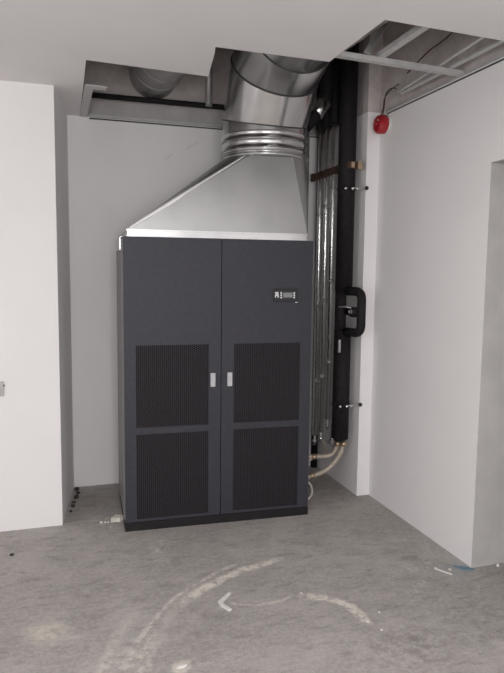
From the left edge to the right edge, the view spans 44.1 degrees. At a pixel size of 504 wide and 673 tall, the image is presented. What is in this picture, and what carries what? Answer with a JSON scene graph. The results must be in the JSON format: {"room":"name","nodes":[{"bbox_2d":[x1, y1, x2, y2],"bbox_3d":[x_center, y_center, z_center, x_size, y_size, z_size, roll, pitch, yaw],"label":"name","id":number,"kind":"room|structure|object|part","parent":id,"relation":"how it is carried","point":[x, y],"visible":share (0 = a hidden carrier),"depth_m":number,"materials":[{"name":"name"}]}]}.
{"room":"mechanical room","nodes":[
{"label":"mechanical room","id":0,"kind":"room"},
{"bbox_2d":[0,80,73,531],"bbox_3d":[-2.952,-0.243,4.202,3.330,3.100,1.022,-1,6,-18],"label":"wall","id":1,"kind":"structure","parent":0,"point":[37,459],"depth_m":4.17,"materials":[{"name":"white paint"}]},
{"bbox_2d":[0,381,4,395],"bbox_3d":[-1.689,0.348,4.119,0.097,0.100,0.021,-1,6,-18],"label":"wall socket","id":2,"kind":"object","parent":1,"relation":"attached to","point":[2,385],"visible":1,"depth_m":4.12,"materials":[{"name":"grey plastic"}]},
{"bbox_2d":[67,47,317,486],"bbox_3d":[-0.453,-0.686,5.362,2.154,3.800,0.250,-1,6,-18],"label":"wall","id":3,"kind":"structure","parent":0,"point":[119,173],"depth_m":5.04,"materials":[{"name":"white paint"}]},
{"bbox_2d":[129,66,184,98],"bbox_3d":[-0.417,-1.979,3.819,0.392,0.392,2.490,-1,6,-18],"label":"spiral duct","id":4,"kind":"object","parent":3,"relation":"attached to","point":[151,83],"visible":0.16,"depth_m":4.67,"materials":[{"name":"silver metal"}]},
{"bbox_2d":[89,117,317,137],"bbox_3d":[-0.324,-1.725,5.159,1.989,0.011,0.004,-1,6,-18],"label":"trim","id":5,"kind":"structure","parent":3,"relation":"attached to","point":[89,117],"depth_m":5.02,"materials":[{"name":"grey metal"}]},
{"bbox_2d":[81,99,317,135],"bbox_3d":[-0.440,-1.814,5.246,2.154,0.133,0.250,-1,6,-18],"label":"beam","id":6,"kind":"structure","parent":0,"point":[98,107],"depth_m":5.01,"materials":[{"name":"grey metal"}]},
{"bbox_2d":[89,114,221,127],"bbox_3d":[-0.695,-1.737,5.026,1.208,0.022,0.024,-1,6,-18],"label":"trim","id":7,"kind":"structure","parent":6,"relation":"attached to","point":[90,115],"depth_m":5.00,"materials":[{"name":"grey metal"}]},
{"bbox_2d":[91,92,224,109],"bbox_3d":[-0.351,-1.891,5.102,1.900,0.044,0.044,-1,6,-18],"label":"insulation sleeve","id":8,"kind":"object","parent":6,"relation":"on","point":[94,94],"visible":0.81,"depth_m":4.95,"materials":[{"name":"black rubber"}]},
{"bbox_2d":[0,466,503,672],"bbox_3d":[-0.209,1.693,1.433,7.200,0.120,8.500,-1,6,-18],"label":"floor","id":9,"kind":"structure","parent":0,"point":[83,594],"depth_m":3.41,"materials":[{"name":"concrete"}]},
{"bbox_2d":[110,514,122,522],"bbox_3d":[-0.964,1.297,4.441,0.099,0.033,0.071,-1,6,-18],"label":"chunk","id":10,"kind":"object","parent":9,"relation":"on","point":[116,518],"visible":0.98,"depth_m":4.41,"materials":[{"name":"white"}]},
{"bbox_2d":[175,663,186,668],"bbox_3d":[-0.319,1.485,2.802,0.060,0.009,0.025,-3,7,-29],"label":"crumb","id":11,"kind":"object","parent":9,"relation":"on","point":[181,666],"visible":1,"depth_m":2.79,"materials":[{"name":"white"}]},
{"bbox_2d":[116,236,312,531],"bbox_3d":[-0.309,0.295,4.646,1.334,1.998,0.723,-1,6,-15],"label":"tall cabinet","id":12,"kind":"object","parent":9,"relation":"on","point":[214,334],"visible":1,"depth_m":4.31,"materials":[{"name":"metal"}]},
{"bbox_3d":[-0.948,0.273,4.489,0.007,1.910,0.688,-1,6,-15],"label":"panel","id":13,"kind":"part","parent":12,"relation":"part of","materials":[{"name":"grey metal"}]},
{"bbox_3d":[-0.536,0.303,4.234,0.657,1.934,0.022,-1,6,-15],"label":"door","id":14,"kind":"part","parent":12,"relation":"part of","materials":[{"name":"black metal"}]},
{"bbox_3d":[-0.539,0.335,4.230,0.501,0.575,0.001,-1,6,-15],"label":"vent panel","id":15,"kind":"part","parent":12,"relation":"part of","materials":[{"name":"black metal"}]},
{"bbox_3d":[-0.546,0.953,4.294,0.501,0.597,0.001,-1,6,-15],"label":"vent panel","id":16,"kind":"part","parent":12,"relation":"part of","materials":[{"name":"black metal"}]},
{"bbox_3d":[-0.269,0.299,4.291,0.034,0.096,0.012,-1,6,-15],"label":"door handle","id":17,"kind":"part","parent":12,"relation":"part of","materials":[{"name":"silver metal"}]},
{"bbox_2d":[120,154,307,240],"bbox_3d":[-0.256,-0.993,4.533,1.347,0.586,0.677,-1,6,-15],"label":"hood","id":18,"kind":"object","parent":12,"relation":"on","point":[250,196],"visible":0.98,"depth_m":4.27,"materials":[{"name":"silver metal"}]},
{"bbox_2d":[220,20,388,161],"bbox_3d":[0.450,-1.733,3.572,0.652,1.100,2.728,-1,6,-20],"label":"ventilation duct","id":19,"kind":"object","parent":18,"relation":"on","point":[269,101],"visible":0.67,"depth_m":4.24,"materials":[{"name":"silver metal"}]},
{"bbox_3d":[-0.154,0.297,4.322,0.034,0.096,0.012,-1,6,-15],"label":"door handle","id":20,"kind":"part","parent":12,"relation":"part of","materials":[{"name":"silver metal"}]},
{"bbox_3d":[0.099,0.942,4.468,0.500,0.597,0.001,-1,6,-15],"label":"vent panel","id":21,"kind":"part","parent":12,"relation":"part of","materials":[{"name":"black metal"}]},
{"bbox_3d":[0.102,0.292,4.407,0.657,1.934,0.022,-1,6,-15],"label":"door","id":22,"kind":"part","parent":12,"relation":"part of","materials":[{"name":"black metal"}]},
{"bbox_3d":[0.105,0.324,4.404,0.500,0.575,0.001,-1,6,-15],"label":"vent panel","id":23,"kind":"part","parent":12,"relation":"part of","materials":[{"name":"black metal"}]},
{"bbox_2d":[308,481,312,499],"bbox_3d":[0.418,1.188,4.794,0.110,0.200,0.029,-1,6,-18],"label":"hose","id":24,"kind":"object","parent":12,"relation":"attached to","point":[309,483],"visible":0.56,"depth_m":4.80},
{"bbox_2d":[309,440,326,461],"bbox_3d":[0.477,0.980,5.160,0.398,0.171,0.108,-4,7,-37],"label":"hose","id":25,"kind":"object","parent":12,"relation":"attached to","point":[322,441],"visible":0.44,"depth_m":5.23,"materials":[{"name":"grey metal"}]},
{"bbox_2d":[309,442,339,459],"bbox_3d":[0.516,0.908,4.960,0.392,0.148,0.054,-1,6,-12],"label":"hose","id":26,"kind":"object","parent":12,"relation":"attached to","point":[337,444],"visible":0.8,"depth_m":4.97,"materials":[{"name":"beige plastic"}]},
{"bbox_2d":[308,441,346,479],"bbox_3d":[0.545,0.987,4.950,0.437,0.308,0.051,-1,6,-13],"label":"hose","id":27,"kind":"object","parent":12,"relation":"attached to","point":[335,460],"visible":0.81,"depth_m":4.96,"materials":[{"name":"beige plastic"}]},
{"bbox_2d":[218,592,231,610],"bbox_3d":[-0.147,1.430,3.353,0.072,0.010,0.179,0,6,-4],"label":"chip","id":28,"kind":"object","parent":9,"relation":"on","point":[220,602],"visible":1,"depth_m":3.33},
{"bbox_2d":[307,132,309,239],"bbox_3d":[0.474,-0.689,5.493,0.028,3.800,0.028,-1,6,-18],"label":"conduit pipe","id":29,"kind":"object","parent":9,"relation":"on","point":[308,133],"visible":0.02,"depth_m":5.41,"materials":[{"name":"grey metal"}]},
{"bbox_2d":[454,566,473,570],"bbox_3d":[1.287,1.406,3.776,0.124,0.003,0.040,2,6,9],"label":"scrap","id":30,"kind":"object","parent":9,"relation":"on","point":[459,567],"visible":1,"depth_m":3.77,"materials":[{"name":"blue plastic"}]},
{"bbox_2d":[0,0,503,115],"bbox_3d":[-0.731,-1.306,0.873,5.589,0.014,7.962,-1,6,-18],"label":"ceiling","id":31,"kind":"structure","parent":0,"point":[45,42],"depth_m":3.07,"materials":[{"name":"paint"}]},
{"bbox_2d":[79,88,92,116],"bbox_3d":[-1.195,-1.675,4.469,0.056,0.010,0.784,-1,6,-18],"label":"channel","id":32,"kind":"object","parent":31,"relation":"attached to","point":[87,94],"visible":0.93,"depth_m":4.43,"materials":[{"name":"grey metal"}]},
{"bbox_2d":[84,84,106,90],"bbox_3d":[-1.025,-1.631,4.073,0.138,0.008,0.080,-2,6,-22],"label":"channel","id":33,"kind":"object","parent":31,"relation":"attached to","point":[87,86],"visible":1,"depth_m":4.06,"materials":[{"name":"silver metal"}]},
{"bbox_2d":[335,51,463,76],"bbox_3d":[0.858,-1.579,3.605,0.885,0.027,0.042,-2,6,-21],"label":"channel","id":34,"kind":"object","parent":31,"relation":"attached to","point":[352,56],"visible":0.8,"depth_m":3.59,"materials":[{"name":"silver metal"}]},
{"bbox_2d":[364,21,389,54],"bbox_3d":[0.763,-1.809,3.683,0.033,0.419,0.518,4,7,28],"label":"channel","id":35,"kind":"object","parent":34,"relation":"attached to","point":[381,29],"visible":0.63,"depth_m":3.61,"materials":[{"name":"silver metal"}]},
{"bbox_2d":[376,25,428,57],"bbox_3d":[0.811,-1.577,3.300,0.045,0.027,0.560,-1,6,-17],"label":"channel","id":36,"kind":"object","parent":34,"relation":"on","point":[415,31],"visible":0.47,"depth_m":3.31,"materials":[{"name":"silver metal"}]},
{"bbox_2d":[396,37,483,92],"bbox_3d":[1.102,-1.609,3.706,0.018,0.010,1.086,-1,6,-12],"label":"channel","id":37,"kind":"object","parent":34,"relation":"on","point":[475,41],"visible":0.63,"depth_m":3.58,"materials":[{"name":"silver metal"}]},
{"bbox_2d":[399,40,503,93],"bbox_3d":[1.181,-1.611,3.742,0.034,0.012,1.100,-1,6,-17],"label":"channel","id":38,"kind":"object","parent":34,"relation":"on","point":[498,42],"visible":0.9,"depth_m":3.63,"materials":[{"name":"silver metal"}]},
{"bbox_2d":[407,32,452,73],"bbox_3d":[1.105,-1.838,3.644,0.221,0.369,0.925,1,6,0],"label":"cable","id":39,"kind":"object","parent":31,"relation":"on","point":[451,32],"visible":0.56,"depth_m":3.95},
{"bbox_2d":[317,21,496,566],"bbox_3d":[1.117,-0.606,4.754,0.465,3.800,2.373,-1,6,-18],"label":"wall","id":40,"kind":"structure","parent":0,"point":[422,218],"depth_m":4.24,"materials":[{"name":"white paint"}]},
{"bbox_2d":[311,132,324,467],"bbox_3d":[0.590,-0.691,5.524,0.060,3.800,0.060,-1,6,-18],"label":"pipe","id":41,"kind":"object","parent":40,"relation":"attached to","point":[314,448],"visible":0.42,"depth_m":5.60,"materials":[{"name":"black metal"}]},
{"bbox_2d":[311,161,362,181],"bbox_3d":[0.647,-1.324,5.003,0.121,0.062,0.738,-2,6,-23],"label":"rail","id":42,"kind":"object","parent":40,"relation":"attached to","point":[359,164],"visible":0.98,"depth_m":4.93,"materials":[{"name":"brown metal"}]},
{"bbox_3d":[0.622,-1.327,5.013,0.022,0.048,0.680,-1,6,-18],"label":"rail","id":43,"kind":"part","parent":42,"relation":"part of","materials":[{"name":"brown metal"}]},
{"bbox_3d":[0.812,-1.290,4.689,0.038,0.058,0.023,-1,6,-18],"label":"clamp plate","id":44,"kind":"part","parent":42,"relation":"part of","materials":[{"name":"gold metal"}]},
{"bbox_2d":[331,402,361,407],"bbox_3d":[0.742,0.534,4.942,0.212,0.036,0.178,-1,6,-18],"label":"bracket","id":45,"kind":"object","parent":40,"relation":"attached to","point":[333,404],"visible":0.83,"depth_m":4.88,"materials":[{"name":"metal"}]},
{"bbox_2d":[337,186,368,190],"bbox_3d":[0.761,-1.130,4.770,0.212,0.036,0.178,-1,6,-18],"label":"bracket","id":46,"kind":"object","parent":40,"relation":"attached to","point":[365,187],"visible":0.82,"depth_m":4.71,"materials":[{"name":"metal"}]},
{"bbox_2d":[373,114,390,133],"bbox_3d":[0.956,-1.572,4.608,0.099,0.139,0.139,-1,6,-18],"label":"fire alarm","id":47,"kind":"object","parent":40,"relation":"attached to","point":[382,123],"visible":1,"depth_m":4.57,"materials":[{"name":"red plastic"}]},
{"bbox_2d":[382,88,396,114],"bbox_3d":[0.976,-1.691,4.404,0.014,0.145,0.396,1,6,-1],"label":"cable","id":48,"kind":"object","parent":47,"relation":"attached to","point":[390,88],"visible":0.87,"depth_m":4.54,"materials":[{"name":"black rubber"}]},
{"bbox_2d":[381,84,398,113],"bbox_3d":[0.965,-1.672,4.380,0.015,0.113,0.470,0,6,-2],"label":"cable","id":49,"kind":"object","parent":47,"relation":"attached to","point":[397,84],"visible":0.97,"depth_m":4.44,"materials":[{"name":"black plastic"}]},
{"bbox_2d":[385,85,436,111],"bbox_3d":[1.089,-1.644,4.311,0.018,0.020,0.629,-1,6,-18],"label":"wall angle","id":50,"kind":"structure","parent":40,"relation":"attached to","point":[432,88],"depth_m":4.28,"materials":[{"name":"grey metal"}]},
{"bbox_2d":[387,58,503,113],"bbox_3d":[1.221,-1.581,3.935,0.003,0.010,1.435,-1,6,-18],"label":"trim","id":51,"kind":"structure","parent":40,"relation":"attached to","point":[494,63],"depth_m":3.89,"materials":[{"name":"metal"}]},
{"bbox_2d":[435,53,503,87],"bbox_3d":[1.308,-1.571,3.629,0.018,0.020,0.800,-1,6,-18],"label":"wall angle","id":52,"kind":"structure","parent":40,"relation":"attached to","point":[502,54],"depth_m":3.66,"materials":[{"name":"silver metal"}]},
{"bbox_2d":[491,43,503,161],"bbox_3d":[2.413,-0.191,0.879,0.360,3.800,5.840,-1,6,-18],"label":"wall","id":53,"kind":"structure","parent":0,"point":[498,118],"depth_m":3.47,"materials":[{"name":"white paint"}]},
{"bbox_2d":[471,159,503,567],"bbox_3d":[1.670,0.254,3.248,0.359,2.412,0.990,-1,6,-18],"label":"wall","id":54,"kind":"structure","parent":53,"relation":"attached to","point":[488,525],"depth_m":3.71,"materials":[{"name":"grey paint"}]},
{"bbox_3d":[-0.165,-2.246,1.026,7.200,0.200,8.500,-1,6,-18],"label":"ceiling","id":55,"kind":"structure","parent":0,"visible":0},
{"bbox_2d":[206,61,212,106],"bbox_3d":[-0.347,-2.217,5.035,0.056,0.685,0.056,-1,6,-18],"label":"channel","id":56,"kind":"object","parent":55,"relation":"attached to","point":[208,78],"visible":0.4,"depth_m":5.03,"materials":[{"name":"silver metal"}]},
{"bbox_2d":[312,82,324,444],"bbox_3d":[0.571,-0.803,5.295,0.091,3.530,0.091,-1,6,-18],"label":"pipe","id":57,"kind":"object","parent":55,"relation":"hanging from","point":[319,128],"visible":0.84,"depth_m":5.31,"materials":[{"name":"metal"}]},
{"bbox_2d":[308,60,333,131],"bbox_3d":[0.508,-2.054,4.800,0.257,0.922,0.118,-1,6,-18],"label":"flexible duct","id":58,"kind":"object","parent":55,"relation":"hanging from","point":[322,105],"visible":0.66,"depth_m":4.79,"materials":[{"name":"black plastic"}]},
{"bbox_2d":[318,110,331,441],"bbox_3d":[0.609,-0.821,5.174,0.091,3.470,0.091,-1,6,-18],"label":"pipe","id":59,"kind":"object","parent":55,"relation":"hanging from","point":[325,120],"visible":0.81,"depth_m":5.19,"materials":[{"name":"metal"}]},
{"bbox_2d":[325,58,340,429],"bbox_3d":[0.650,-0.877,5.043,0.091,3.330,0.091,-1,6,-18],"label":"pipe","id":60,"kind":"object","parent":55,"relation":"hanging from","point":[335,102],"visible":0.87,"depth_m":5.03,"materials":[{"name":"metal"}]},
{"bbox_2d":[331,42,358,441],"bbox_3d":[0.721,-0.837,4.806,0.134,3.360,0.134,-1,6,-18],"label":"insulated pipe","id":61,"kind":"object","parent":55,"relation":"hanging from","point":[346,150],"visible":0.91,"depth_m":4.76,"materials":[{"name":"black plastic"}]},
{"bbox_2d":[327,424,333,444],"bbox_3d":[0.645,0.799,5.089,0.039,0.173,0.089,-1,6,-18],"label":"pipe fitting","id":62,"kind":"object","parent":61,"relation":"attached to","point":[331,440],"visible":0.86,"depth_m":5.07,"materials":[{"name":"metal"}]},
{"bbox_2d":[338,287,365,336],"bbox_3d":[0.777,-0.187,4.749,0.221,0.384,0.104,6,8,40],"label":"loop","id":63,"kind":"object","parent":61,"relation":"attached to","point":[359,311],"visible":1,"depth_m":4.68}
]}

